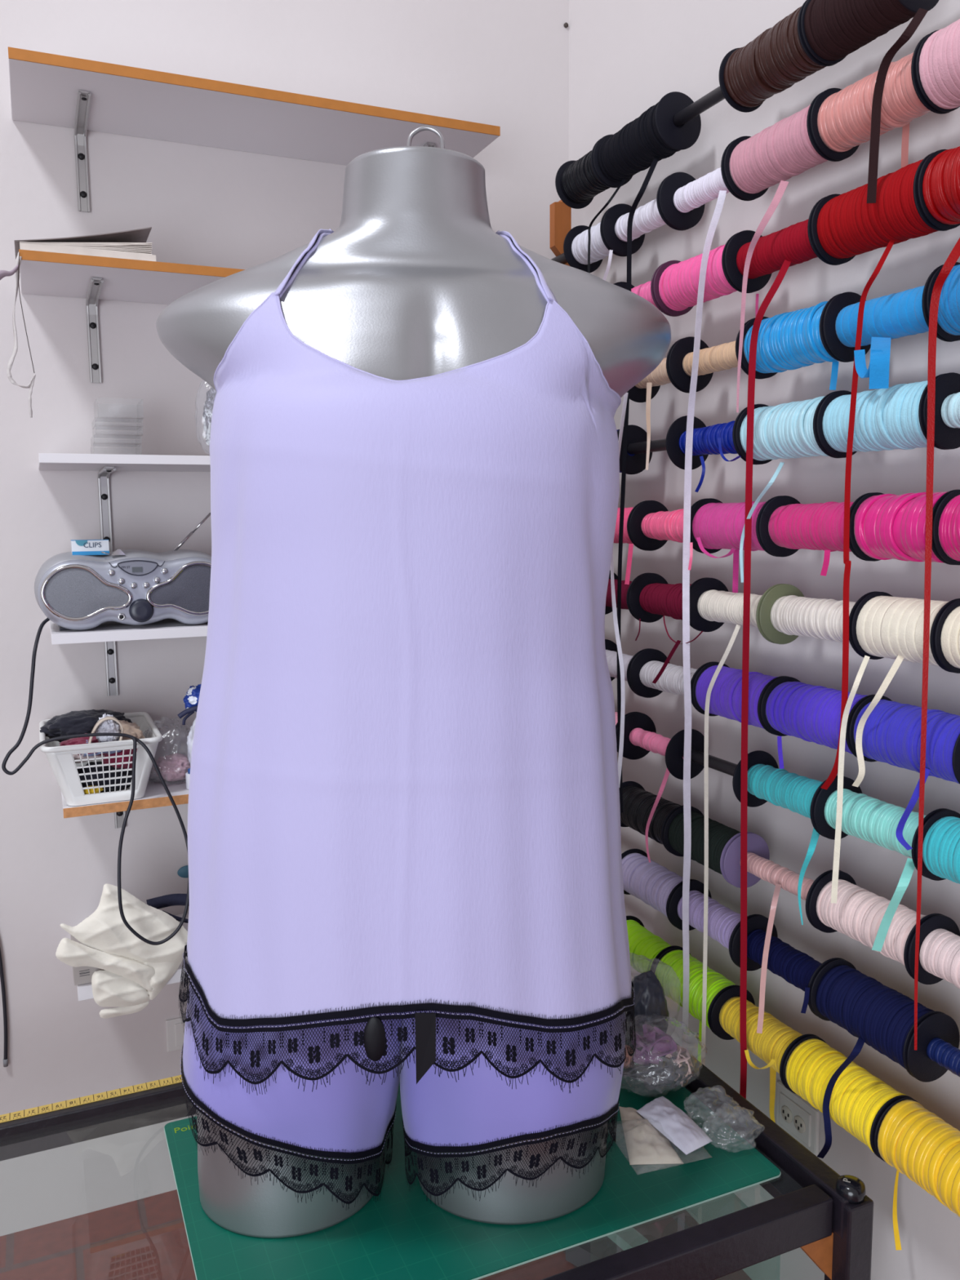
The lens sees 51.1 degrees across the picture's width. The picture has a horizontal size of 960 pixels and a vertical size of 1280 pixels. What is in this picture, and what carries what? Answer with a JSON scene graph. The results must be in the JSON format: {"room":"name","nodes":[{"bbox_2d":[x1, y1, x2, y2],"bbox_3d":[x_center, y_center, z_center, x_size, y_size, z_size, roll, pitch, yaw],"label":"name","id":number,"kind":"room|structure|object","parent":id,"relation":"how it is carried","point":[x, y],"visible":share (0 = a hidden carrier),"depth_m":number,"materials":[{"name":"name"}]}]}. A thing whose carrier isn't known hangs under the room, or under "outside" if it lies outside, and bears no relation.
{"room":"sewing workshop","nodes":[
{"label":"sewing workshop","id":0,"kind":"room"},
{"bbox_2d":[0,0,568,1236],"bbox_3d":[-0.959,-0.375,1.448,2.645,2.700,0.120,-4,8,-24],"label":"wall","id":1,"kind":"structure","parent":0,"point":[504,64],"depth_m":1.60,"materials":[{"name":"white paint"}]},
{"bbox_2d":[38,453,210,551],"bbox_3d":[-0.420,-0.200,1.523,0.448,0.142,0.215,-4,8,-24],"label":"wall shelf","id":2,"kind":"object","parent":1,"relation":"attached to","point":[105,464],"visible":0.73,"depth_m":1.42,"materials":[{"name":"white laminate"}]},
{"bbox_2d":[61,764,188,828],"bbox_3d":[-0.414,0.258,1.579,0.445,0.098,0.215,-4,8,-24],"label":"wall shelf","id":3,"kind":"object","parent":1,"relation":"attached to","point":[155,795],"visible":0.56,"depth_m":1.44,"materials":[{"name":"white laminate"}]},
{"bbox_2d":[39,711,162,805],"bbox_3d":[-0.564,0.174,1.493,0.161,0.089,0.219,-4,8,-24],"label":"basket","id":4,"kind":"object","parent":3,"relation":"on","point":[61,760],"visible":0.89,"depth_m":1.40,"materials":[{"name":"white plastic"}]},
{"bbox_2d":[40,709,132,742],"bbox_3d":[-0.584,0.130,1.495,0.131,0.052,0.083,-4,8,-24],"label":"folded cloth","id":5,"kind":"object","parent":4,"relation":"in","point":[82,722],"visible":0.49,"depth_m":1.46,"materials":[{"name":"black fabric"}]},
{"bbox_2d":[76,761,132,792],"bbox_3d":[-0.539,0.196,1.439,0.111,0.046,0.049,-4,8,-24],"label":"folded cloth","id":6,"kind":"object","parent":4,"relation":"in","point":[86,770],"visible":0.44,"depth_m":1.43,"materials":[{"name":"black fabric"}]},
{"bbox_2d":[142,716,190,784],"bbox_3d":[-0.471,0.164,1.524,0.097,0.099,0.117,-1,7,-6],"label":"plastic bag","id":7,"kind":"object","parent":3,"relation":"on","point":[172,767],"visible":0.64,"depth_m":1.51,"materials":[{"name":"pink"}]},
{"bbox_2d":[177,683,201,764],"bbox_3d":[-0.408,0.139,1.506,0.073,0.152,0.067,-1,7,-6],"label":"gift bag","id":8,"kind":"object","parent":3,"relation":"on","point":[191,699],"visible":0.3,"depth_m":1.48,"materials":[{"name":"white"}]},
{"bbox_2d":[6,248,244,417],"bbox_3d":[-0.436,-0.420,1.487,0.481,0.213,0.222,-4,8,-24],"label":"wall shelf","id":9,"kind":"object","parent":1,"relation":"attached to","point":[92,278],"depth_m":1.40,"materials":[{"name":"white laminate"}]},
{"bbox_2d":[14,226,155,261],"bbox_3d":[-0.556,-0.540,1.409,0.174,0.045,0.182,-4,8,-24],"label":"magazine","id":10,"kind":"object","parent":9,"relation":"on","point":[129,244],"visible":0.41,"depth_m":1.34,"materials":[{"name":"paper"}]},
{"bbox_2d":[48,618,208,696],"bbox_3d":[-0.417,0.030,1.551,0.447,0.124,0.215,-4,8,-24],"label":"wall shelf","id":11,"kind":"object","parent":1,"relation":"attached to","point":[108,632],"visible":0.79,"depth_m":1.42,"materials":[{"name":"white laminate"}]},
{"bbox_2d":[1,512,211,945],"bbox_3d":[-0.517,0.104,1.473,0.334,0.630,0.238,-4,8,-24],"label":"radio","id":12,"kind":"object","parent":11,"relation":"on","point":[137,587],"visible":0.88,"depth_m":1.40,"materials":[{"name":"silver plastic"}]},
{"bbox_2d":[40,564,133,622],"bbox_3d":[-0.539,-0.065,1.379,0.118,0.079,0.006,-4,8,-24],"label":"speaker grille","id":13,"kind":"object","parent":12,"relation":"attached to","point":[69,593],"depth_m":1.38,"materials":[{"name":"silver metal"}]},
{"bbox_2d":[145,560,211,616],"bbox_3d":[-0.415,-0.073,1.433,0.118,0.079,0.006,-4,8,-24],"label":"speaker grille","id":14,"kind":"object","parent":12,"relation":"attached to","point":[172,588],"depth_m":1.43,"materials":[{"name":"silver metal"}]},
{"bbox_2d":[76,912,190,1000],"bbox_3d":[-0.410,0.477,1.607,0.441,0.020,0.215,-4,8,-24],"label":"wall shelf","id":15,"kind":"object","parent":1,"relation":"attached to","point":[85,990],"visible":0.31,"depth_m":1.45,"materials":[{"name":"white laminate"}]},
{"bbox_2d":[55,884,187,1018],"bbox_3d":[-0.502,0.442,1.428,0.185,0.200,0.024,-4,8,-24],"label":"cloth","id":16,"kind":"object","parent":15,"relation":"hanging from","point":[136,971],"visible":0.97,"depth_m":1.43,"materials":[{"name":"beige fabric"}]},
{"bbox_2d":[8,46,500,212],"bbox_3d":[-0.324,-0.711,1.506,0.682,0.134,0.215,-4,8,-24],"label":"wall shelf","id":17,"kind":"object","parent":1,"relation":"attached to","point":[82,95],"visible":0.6,"depth_m":1.45,"materials":[{"name":"white laminate"}]},
{"bbox_2d":[0,1189,751,1279],"bbox_3d":[-0.395,1.178,0.228,2.525,0.100,2.883,-4,8,-24],"label":"floor","id":18,"kind":"structure","parent":0,"point":[145,1238],"depth_m":1.59,"materials":[{"name":"red tile"}]},
{"bbox_2d":[0,1035,873,1279],"bbox_3d":[-0.348,0.803,1.058,1.421,0.444,0.580,-4,8,-24],"label":"work table","id":19,"kind":"object","parent":18,"relation":"on","point":[817,1210],"visible":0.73,"depth_m":1.06,"materials":[{"name":"black paint"}]},
{"bbox_2d":[0,1075,182,1123],"bbox_3d":[-0.585,0.578,1.210,1.010,0.001,0.016,-4,8,-24],"label":"measuring tape","id":20,"kind":"object","parent":19,"relation":"on","point":[172,1080],"visible":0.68,"depth_m":1.25,"materials":[{"name":"yellow"}]},
{"bbox_2d":[164,1036,781,1279],"bbox_3d":[-0.023,0.589,1.165,0.617,0.003,0.383,-4,8,-24],"label":"cutting mat","id":21,"kind":"object","parent":19,"relation":"on","point":[401,1235],"visible":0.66,"depth_m":1.04,"materials":[{"name":"teal plastic"}]},
{"bbox_2d":[155,125,671,1237],"bbox_3d":[-0.058,0.046,1.031,0.510,1.107,0.261,-1,7,-4],"label":"mannequin","id":22,"kind":"object","parent":21,"relation":"on","point":[415,279],"visible":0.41,"depth_m":0.93},
{"bbox_2d":[180,978,626,1208],"bbox_3d":[-0.080,0.430,1.082,0.474,0.330,0.266,-1,7,-4],"label":"shorts","id":23,"kind":"object","parent":22,"relation":"on","point":[349,1117],"visible":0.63,"depth_m":0.97,"materials":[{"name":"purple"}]},
{"bbox_2d":[177,228,635,1095],"bbox_3d":[-0.075,0.028,1.031,0.498,0.873,0.353,-1,7,-4],"label":"camisole","id":24,"kind":"object","parent":22,"relation":"on","point":[404,791],"visible":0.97,"depth_m":0.89,"materials":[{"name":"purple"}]},
{"bbox_2d":[614,1116,644,1132],"bbox_3d":[0.204,0.573,1.171,0.094,0.022,0.096,-3,7,-18],"label":"bag","id":25,"kind":"object","parent":21,"relation":"on","point":[623,1121],"visible":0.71,"depth_m":1.19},
{"bbox_2d":[636,1096,712,1155],"bbox_3d":[0.226,0.561,1.179,0.047,0.015,0.108,-4,8,-24],"label":"packet","id":26,"kind":"object","parent":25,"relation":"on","point":[668,1119],"visible":1,"depth_m":1.17,"materials":[{"name":"white"}]},
{"bbox_2d":[618,1106,684,1164],"bbox_3d":[0.197,0.574,1.185,0.061,0.018,0.113,-1,7,-1],"label":"packet","id":27,"kind":"object","parent":21,"relation":"on","point":[645,1144],"visible":0.97,"depth_m":1.15,"materials":[{"name":"beige"}]},
{"bbox_2d":[625,955,680,1050],"bbox_3d":[0.217,0.491,1.367,0.096,0.137,0.107,4,8,31],"label":"bag","id":28,"kind":"object","parent":21,"relation":"on","point":[648,992],"visible":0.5,"depth_m":1.32,"materials":[{"name":"grey"}]},
{"bbox_2d":[620,1013,707,1098],"bbox_3d":[0.222,0.526,1.282,0.139,0.088,0.116,-4,8,-24],"label":"bag","id":29,"kind":"object","parent":21,"relation":"on","point":[662,1062],"visible":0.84,"depth_m":1.26,"materials":[{"name":"clear plastic"}]},
{"bbox_2d":[565,1226,648,1266],"bbox_3d":[0.199,0.933,1.545,0.110,0.052,0.078,5,9,41],"label":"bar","id":30,"kind":"object","parent":18,"relation":"on","point":[597,1249],"visible":0.33,"depth_m":1.53,"materials":[{"name":"grey"}]},
{"bbox_2d":[568,0,959,1279],"bbox_3d":[0.802,-0.288,0.588,0.120,2.700,2.883,-4,8,-24],"label":"wall","id":31,"kind":"structure","parent":0,"point":[625,55],"depth_m":1.38,"materials":[{"name":"white paint"}]},
{"bbox_2d":[549,200,571,266],"bbox_3d":[0.167,-0.123,1.814,0.081,1.294,0.018,-4,8,-24],"label":"post","id":32,"kind":"object","parent":31,"relation":"attached to","point":[560,214],"visible":0.06,"depth_m":1.72,"materials":[{"name":"brown wood"}]},
{"bbox_2d":[551,253,567,264],"bbox_3d":[0.383,-0.585,1.166,0.017,0.017,1.275,-4,8,-24],"label":"rod","id":33,"kind":"object","parent":32,"relation":"attached to","point":[561,259],"visible":0.14,"depth_m":1.70,"materials":[{"name":"black metal"}]},
{"bbox_2d":[563,207,627,787],"bbox_3d":[0.208,-0.226,1.585,0.100,0.882,0.232,-4,8,-24],"label":"spool","id":34,"kind":"object","parent":33,"relation":"hanging from","point":[575,242],"visible":0.65,"depth_m":1.57,"materials":[{"name":"white fabric"}]},
{"bbox_2d":[602,176,688,280],"bbox_3d":[0.245,-0.595,1.469,0.084,0.121,0.148,-4,8,-24],"label":"spool","id":35,"kind":"object","parent":33,"relation":"hanging from","point":[648,217],"visible":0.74,"depth_m":1.51,"materials":[{"name":"white fabric"}]},
{"bbox_2d":[658,139,754,1050],"bbox_3d":[0.308,-0.021,1.402,0.088,1.246,0.139,-4,8,-24],"label":"spool","id":36,"kind":"object","parent":33,"relation":"hanging from","point":[682,198],"visible":0.75,"depth_m":1.37,"materials":[{"name":"white fabric"}]},
{"bbox_2d":[724,92,844,412],"bbox_3d":[0.365,-0.453,1.214,0.086,0.346,0.150,-4,8,-24],"label":"spool","id":37,"kind":"object","parent":33,"relation":"hanging from","point":[784,149],"visible":0.8,"depth_m":1.20,"materials":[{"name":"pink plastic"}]},
{"bbox_2d":[810,33,951,168],"bbox_3d":[0.431,-0.559,1.066,0.081,0.100,0.143,-4,8,-24],"label":"spool","id":38,"kind":"object","parent":33,"relation":"on","point":[841,118],"visible":0.77,"depth_m":1.07,"materials":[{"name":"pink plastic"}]},
{"bbox_2d":[915,18,959,111],"bbox_3d":[0.483,-0.557,0.941,0.076,0.076,0.119,-4,8,-24],"label":"spool","id":39,"kind":"object","parent":33,"relation":"on","point":[938,55],"visible":1,"depth_m":0.97,"materials":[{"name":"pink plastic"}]},
{"bbox_2d":[626,438,666,454],"bbox_3d":[0.386,-0.254,1.206,0.017,0.017,1.275,-4,8,-24],"label":"rod","id":40,"kind":"object","parent":32,"relation":"attached to","point":[660,445],"visible":0.02,"depth_m":1.50,"materials":[{"name":"black metal"}]},
{"bbox_2d":[617,424,652,474],"bbox_3d":[0.211,-0.299,1.601,0.076,0.076,0.115,-4,8,-24],"label":"spool","id":41,"kind":"object","parent":40,"relation":"hanging from","point":[635,463],"visible":0.23,"depth_m":1.55,"materials":[{"name":"black plastic"}]},
{"bbox_2d":[665,407,755,492],"bbox_3d":[0.324,-0.252,1.339,0.084,0.109,0.172,-4,8,-24],"label":"spool","id":42,"kind":"object","parent":40,"relation":"on","point":[719,438],"visible":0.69,"depth_m":1.36,"materials":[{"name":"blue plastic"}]},
{"bbox_2d":[735,391,837,582],"bbox_3d":[0.379,-0.180,1.220,0.086,0.223,0.140,-4,8,-24],"label":"spool","id":43,"kind":"object","parent":40,"relation":"hanging from","point":[784,430],"visible":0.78,"depth_m":1.20,"materials":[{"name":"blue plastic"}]},
{"bbox_2d":[816,373,948,457],"bbox_3d":[0.442,-0.238,1.080,0.076,0.076,0.146,-4,8,-24],"label":"spool","id":44,"kind":"object","parent":40,"relation":"on","point":[891,418],"visible":0.83,"depth_m":1.07,"materials":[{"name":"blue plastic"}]},
{"bbox_2d":[923,372,959,449],"bbox_3d":[0.492,-0.225,0.969,0.076,0.076,0.092,-4,8,-24],"label":"spool","id":45,"kind":"object","parent":40,"relation":"on","point":[947,398],"visible":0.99,"depth_m":1.00,"materials":[{"name":"black plastic"}]},
{"bbox_2d":[682,748,737,776],"bbox_3d":[0.390,0.188,1.260,0.017,0.017,1.275,-4,8,-24],"label":"rod","id":46,"kind":"object","parent":32,"relation":"attached to","point":[727,767],"visible":0.02,"depth_m":1.39,"materials":[{"name":"black metal"}]},
{"bbox_2d":[615,712,704,862],"bbox_3d":[0.269,0.222,1.528,0.087,0.203,0.140,-4,8,-24],"label":"spool","id":47,"kind":"object","parent":46,"relation":"hanging from","point":[641,737],"visible":0.94,"depth_m":1.50,"materials":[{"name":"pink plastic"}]},
{"bbox_2d":[732,750,845,924],"bbox_3d":[0.390,0.241,1.255,0.087,0.176,0.158,-4,8,-24],"label":"spool","id":48,"kind":"object","parent":46,"relation":"on","point":[766,782],"visible":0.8,"depth_m":1.25,"materials":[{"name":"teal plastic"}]},
{"bbox_2d":[813,777,949,951],"bbox_3d":[0.447,0.250,1.123,0.088,0.162,0.146,-4,8,-24],"label":"spool","id":49,"kind":"object","parent":46,"relation":"hanging from","point":[864,817],"visible":0.66,"depth_m":1.11,"materials":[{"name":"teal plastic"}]},
{"bbox_2d":[915,809,959,884],"bbox_3d":[0.499,0.218,1.016,0.076,0.076,0.077,-4,8,-24],"label":"spool","id":50,"kind":"object","parent":46,"relation":"hanging from","point":[941,831],"visible":1,"depth_m":1.02,"materials":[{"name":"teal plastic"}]},
{"bbox_3d":[0.392,0.411,1.287,0.017,0.017,1.275,-4,8,-24],"label":"rod","id":51,"kind":"object","parent":32,"relation":"attached to","visible":0},
{"bbox_2d":[621,848,699,927],"bbox_3d":[0.276,0.381,1.550,0.076,0.076,0.154,-4,8,-24],"label":"spool","id":52,"kind":"object","parent":51,"relation":"on","point":[652,883],"visible":0.72,"depth_m":1.54,"materials":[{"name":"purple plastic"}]},
{"bbox_2d":[668,880,764,966],"bbox_3d":[0.337,0.398,1.413,0.076,0.076,0.142,-4,8,-24],"label":"spool","id":53,"kind":"object","parent":51,"relation":"on","point":[723,922],"visible":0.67,"depth_m":1.42,"materials":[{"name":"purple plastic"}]},
{"bbox_2d":[731,915,846,1016],"bbox_3d":[0.394,0.414,1.274,0.084,0.076,0.152,-4,8,-24],"label":"spool","id":54,"kind":"object","parent":51,"relation":"on","point":[797,968],"visible":0.7,"depth_m":1.28,"materials":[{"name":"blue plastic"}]},
{"bbox_2d":[809,959,946,1158],"bbox_3d":[0.451,0.502,1.152,0.087,0.224,0.142,-4,8,-24],"label":"spool","id":55,"kind":"object","parent":51,"relation":"hanging from","point":[882,1017],"visible":0.88,"depth_m":1.14,"materials":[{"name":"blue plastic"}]},
{"bbox_2d":[906,1013,959,1082],"bbox_3d":[0.501,0.441,1.043,0.076,0.076,0.077,-4,8,-24],"label":"spool","id":56,"kind":"object","parent":51,"relation":"on","point":[937,1052],"visible":1,"depth_m":1.07,"materials":[{"name":"black plastic"}]},
{"bbox_2d":[775,1080,820,1156],"bbox_3d":[0.437,0.663,1.392,0.013,0.067,0.082,-4,8,-24],"label":"wall socket","id":57,"kind":"object","parent":31,"relation":"attached to","point":[795,1115],"visible":0.96,"depth_m":1.38,"materials":[{"name":"white plastic"}]},
{"bbox_3d":[0.652,0.009,0.686,0.110,1.294,0.018,-4,8,-24],"label":"post","id":58,"kind":"object","parent":31,"relation":"attached to","visible":0},
{"bbox_2d":[672,85,724,126],"bbox_3d":[0.390,-0.691,1.135,0.017,0.017,1.235,-4,8,-24],"label":"rod","id":59,"kind":"object","parent":58,"relation":"attached to","point":[715,96],"visible":0.02,"depth_m":1.34,"materials":[{"name":"black metal"}]},
{"bbox_2d":[555,140,626,273],"bbox_3d":[0.188,-0.674,1.588,0.084,0.211,0.170,-4,8,-24],"label":"spool","id":60,"kind":"object","parent":59,"relation":"hanging from","point":[577,182],"visible":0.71,"depth_m":1.60,"materials":[{"name":"black fabric"}]},
{"bbox_2d":[592,91,701,812],"bbox_3d":[0.241,-0.252,1.526,0.086,1.036,0.171,-4,8,-24],"label":"spool","id":61,"kind":"object","parent":59,"relation":"hanging from","point":[652,137],"visible":0.95,"depth_m":1.45,"materials":[{"name":"black fabric"}]},
{"bbox_2d":[719,0,835,112],"bbox_3d":[0.361,-0.697,1.201,0.076,0.076,0.144,-4,8,-24],"label":"spool","id":62,"kind":"object","parent":59,"relation":"on","point":[779,58],"visible":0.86,"depth_m":1.19,"materials":[{"name":"brown fabric"}]},
{"bbox_2d":[800,0,938,203],"bbox_3d":[0.420,-0.587,1.069,0.086,0.265,0.161,-4,8,-24],"label":"spool","id":63,"kind":"object","parent":59,"relation":"hanging from","point":[832,30],"visible":1,"depth_m":1.06,"materials":[{"name":"brown fabric"}]},
{"bbox_3d":[0.394,0.528,1.302,0.017,0.017,1.275,-4,8,-24],"label":"rod","id":64,"kind":"object","parent":58,"relation":"attached to","visible":0},
{"bbox_2d":[626,915,682,973],"bbox_3d":[0.265,0.496,1.591,0.076,0.076,0.131,-4,8,-24],"label":"spool","id":65,"kind":"object","parent":64,"relation":"on","point":[642,941],"visible":0.46,"depth_m":1.57,"materials":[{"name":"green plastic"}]},
{"bbox_2d":[653,946,740,1062],"bbox_3d":[0.322,0.571,1.472,0.076,0.197,0.139,-4,8,-24],"label":"spool","id":66,"kind":"object","parent":64,"relation":"on","point":[717,984],"visible":0.56,"depth_m":1.46,"materials":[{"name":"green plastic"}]},
{"bbox_2d":[710,986,819,1122],"bbox_3d":[0.376,0.574,1.337,0.084,0.171,0.144,-4,8,-24],"label":"spool","id":67,"kind":"object","parent":64,"relation":"on","point":[776,1040],"visible":0.78,"depth_m":1.33,"materials":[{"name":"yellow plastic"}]},
{"bbox_2d":[782,1035,912,1158],"bbox_3d":[0.440,0.542,1.198,0.076,0.076,0.146,-4,8,-24],"label":"spool","id":68,"kind":"object","parent":64,"relation":"on","point":[859,1098],"visible":0.81,"depth_m":1.18,"materials":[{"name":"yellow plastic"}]},
{"bbox_2d":[873,1097,959,1249],"bbox_3d":[0.489,0.625,1.103,0.081,0.219,0.157,-4,8,-24],"label":"spool","id":69,"kind":"object","parent":64,"relation":"on","point":[913,1140],"visible":1,"depth_m":1.07,"materials":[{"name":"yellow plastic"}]},
{"bbox_3d":[0.384,-0.471,1.180,0.017,0.017,1.275,-4,8,-24],"label":"rod","id":70,"kind":"object","parent":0,"visible":0},
{"bbox_2d":[653,232,759,317],"bbox_3d":[0.310,-0.478,1.353,0.080,0.098,0.157,-4,8,-24],"label":"spool","id":71,"kind":"object","parent":70,"relation":"on","point":[676,282],"visible":0.65,"depth_m":1.35,"materials":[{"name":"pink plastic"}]},
{"bbox_2d":[724,196,841,1098],"bbox_3d":[0.372,0.051,1.270,0.087,1.130,0.151,-4,8,-24],"label":"spool","id":72,"kind":"object","parent":70,"relation":"hanging from","point":[792,245],"visible":0.77,"depth_m":1.25,"materials":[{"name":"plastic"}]},
{"bbox_2d":[811,151,949,789],"bbox_3d":[0.431,-0.162,1.104,0.085,0.669,0.145,-4,8,-24],"label":"spool","id":73,"kind":"object","parent":70,"relation":"hanging from","point":[844,226],"visible":0.86,"depth_m":1.07,"materials":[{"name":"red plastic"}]},
{"bbox_2d":[914,146,959,1049],"bbox_3d":[0.485,-0.028,0.999,0.087,0.910,0.111,-4,8,-24],"label":"spool","id":74,"kind":"object","parent":70,"relation":"hanging from","point":[939,178],"visible":1,"depth_m":0.98,"materials":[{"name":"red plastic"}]},
{"bbox_3d":[0.385,-0.360,1.194,0.017,0.017,1.275,-4,8,-24],"label":"rod","id":75,"kind":"object","parent":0,"visible":0},
{"bbox_2d":[629,337,688,470],"bbox_3d":[0.263,-0.338,1.465,0.085,0.181,0.126,-4,8,-24],"label":"spool","id":76,"kind":"object","parent":75,"relation":"on","point":[647,388],"visible":0.42,"depth_m":1.44,"materials":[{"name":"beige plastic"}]},
{"bbox_2d":[668,317,760,392],"bbox_3d":[0.324,-0.375,1.332,0.076,0.076,0.147,-4,8,-24],"label":"spool","id":77,"kind":"object","parent":75,"relation":"on","point":[725,356],"visible":0.62,"depth_m":1.38,"materials":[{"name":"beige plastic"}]},
{"bbox_2d":[737,293,848,390],"bbox_3d":[0.384,-0.346,1.198,0.076,0.103,0.144,-4,8,-24],"label":"spool","id":78,"kind":"object","parent":75,"relation":"on","point":[794,340],"visible":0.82,"depth_m":1.18,"materials":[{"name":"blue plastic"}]},
{"bbox_2d":[822,264,952,389],"bbox_3d":[0.435,-0.322,1.065,0.092,0.118,0.139,-4,8,-24],"label":"spool","id":79,"kind":"object","parent":75,"relation":"on","point":[886,318],"visible":0.76,"depth_m":1.06,"materials":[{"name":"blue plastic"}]},
{"bbox_2d":[926,262,959,341],"bbox_3d":[0.490,-0.331,0.957,0.076,0.076,0.094,-4,8,-24],"label":"spool","id":80,"kind":"object","parent":75,"relation":"on","point":[948,310],"visible":0.86,"depth_m":0.97,"materials":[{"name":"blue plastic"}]},
{"bbox_3d":[0.387,-0.139,1.220,0.017,0.017,1.275,-4,8,-24],"label":"rod","id":81,"kind":"object","parent":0,"visible":0},
{"bbox_2d":[629,497,708,569],"bbox_3d":[0.287,-0.153,1.438,0.084,0.096,0.167,-4,8,-24],"label":"spool","id":82,"kind":"object","parent":81,"relation":"on","point":[651,525],"visible":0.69,"depth_m":1.49,"materials":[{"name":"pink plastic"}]},
{"bbox_2d":[689,495,781,592],"bbox_3d":[0.341,-0.120,1.318,0.084,0.134,0.146,-4,8,-24],"label":"spool","id":83,"kind":"object","parent":81,"relation":"on","point":[716,525],"visible":0.71,"depth_m":1.32,"materials":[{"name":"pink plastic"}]},
{"bbox_2d":[759,492,873,576],"bbox_3d":[0.401,-0.125,1.179,0.085,0.092,0.146,-4,8,-24],"label":"spool","id":84,"kind":"object","parent":81,"relation":"on","point":[787,526],"visible":0.76,"depth_m":1.18,"materials":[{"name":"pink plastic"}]},
{"bbox_2d":[849,489,956,564],"bbox_3d":[0.458,-0.119,1.061,0.076,0.076,0.109,-4,8,-24],"label":"spool","id":85,"kind":"object","parent":81,"relation":"on","point":[883,526],"visible":0.85,"depth_m":1.05,"materials":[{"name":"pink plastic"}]},
{"bbox_2d":[932,489,959,564],"bbox_3d":[0.496,-0.109,0.975,0.076,0.076,0.074,-4,8,-24],"label":"spool","id":86,"kind":"object","parent":81,"relation":"on","point":[946,522],"visible":1,"depth_m":0.99,"materials":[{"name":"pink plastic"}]},
{"bbox_3d":[0.388,-0.031,1.234,0.017,0.017,1.275,-4,8,-24],"label":"rod","id":87,"kind":"object","parent":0,"visible":0},
{"bbox_2d":[628,573,707,684],"bbox_3d":[0.293,-0.014,1.442,0.084,0.155,0.194,-4,8,-24],"label":"spool","id":88,"kind":"object","parent":87,"relation":"on","point":[651,597],"visible":0.67,"depth_m":1.48,"materials":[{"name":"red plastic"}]},
{"bbox_2d":[689,577,782,1065],"bbox_3d":[0.345,0.267,1.362,0.085,0.695,0.150,-4,8,-24],"label":"spool","id":89,"kind":"object","parent":87,"relation":"hanging from","point":[712,605],"visible":0.67,"depth_m":1.35,"materials":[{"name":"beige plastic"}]},
{"bbox_2d":[759,583,875,657],"bbox_3d":[0.409,-0.024,1.187,0.076,0.076,0.150,-4,8,-24],"label":"spool","id":90,"kind":"object","parent":87,"relation":"on","point":[785,615],"visible":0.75,"depth_m":1.20,"materials":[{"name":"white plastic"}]},
{"bbox_2d":[831,591,959,903],"bbox_3d":[0.458,0.127,1.084,0.086,0.353,0.116,-4,8,-24],"label":"spool","id":91,"kind":"object","parent":87,"relation":"hanging from","point":[883,624],"visible":0.88,"depth_m":1.07,"materials":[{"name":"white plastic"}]},
{"bbox_2d":[852,599,959,786],"bbox_3d":[0.476,0.062,1.032,0.087,0.211,0.159,-4,8,-24],"label":"spool","id":92,"kind":"object","parent":87,"relation":"on","point":[947,634],"visible":1,"depth_m":1.00,"materials":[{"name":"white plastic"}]},
{"bbox_3d":[0.389,0.084,1.247,0.017,0.017,1.275,-4,8,-24],"label":"rod","id":93,"kind":"object","parent":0,"visible":0},
{"bbox_2d":[628,648,715,714],"bbox_3d":[0.291,0.059,1.468,0.076,0.076,0.156,-4,8,-24],"label":"spool","id":94,"kind":"object","parent":93,"relation":"on","point":[646,666],"visible":0.61,"depth_m":1.51,"materials":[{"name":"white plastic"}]},
{"bbox_2d":[692,662,787,734],"bbox_3d":[0.353,0.075,1.330,0.076,0.076,0.140,-4,8,-24],"label":"spool","id":95,"kind":"object","parent":93,"relation":"on","point":[726,696],"visible":0.67,"depth_m":1.32,"materials":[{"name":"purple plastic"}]},
{"bbox_2d":[760,676,875,768],"bbox_3d":[0.408,0.104,1.197,0.084,0.102,0.146,-4,8,-24],"label":"spool","id":96,"kind":"object","parent":93,"relation":"on","point":[789,706],"visible":0.74,"depth_m":1.19,"materials":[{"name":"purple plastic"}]},
{"bbox_2d":[848,695,959,850],"bbox_3d":[0.466,0.140,1.066,0.086,0.143,0.140,-4,8,-24],"label":"spool","id":97,"kind":"object","parent":93,"relation":"on","point":[891,732],"visible":0.89,"depth_m":1.05,"materials":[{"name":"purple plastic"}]},
{"bbox_3d":[0.391,0.304,1.274,0.017,0.017,1.275,-4,8,-24],"label":"rod","id":98,"kind":"object","parent":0,"visible":0},
{"bbox_2d":[620,781,691,853],"bbox_3d":[0.269,0.273,1.551,0.076,0.076,0.154,-4,8,-24],"label":"spool","id":99,"kind":"object","parent":98,"relation":"on","point":[637,802],"visible":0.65,"depth_m":1.54,"materials":[{"name":"black fabric"}]},
{"bbox_2d":[663,806,753,884],"bbox_3d":[0.328,0.288,1.416,0.076,0.076,0.135,-4,8,-24],"label":"spool","id":100,"kind":"object","parent":98,"relation":"on","point":[721,836],"visible":0.62,"depth_m":1.41,"materials":[{"name":"black plastic"}]},
{"bbox_2d":[723,832,842,1033],"bbox_3d":[0.385,0.382,1.286,0.086,0.230,0.158,-4,8,-24],"label":"spool","id":101,"kind":"object","parent":98,"relation":"on","point":[759,866],"visible":0.65,"depth_m":1.29,"materials":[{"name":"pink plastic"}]},
{"bbox_2d":[808,871,944,978],"bbox_3d":[0.452,0.321,1.138,0.076,0.076,0.145,-4,8,-24],"label":"spool","id":102,"kind":"object","parent":98,"relation":"on","point":[858,913],"visible":0.75,"depth_m":1.14,"materials":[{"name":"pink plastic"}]},
{"bbox_2d":[907,915,959,988],"bbox_3d":[0.499,0.333,1.032,0.076,0.076,0.081,-4,8,-24],"label":"spool","id":103,"kind":"object","parent":98,"relation":"on","point":[939,955],"visible":1,"depth_m":1.05,"materials":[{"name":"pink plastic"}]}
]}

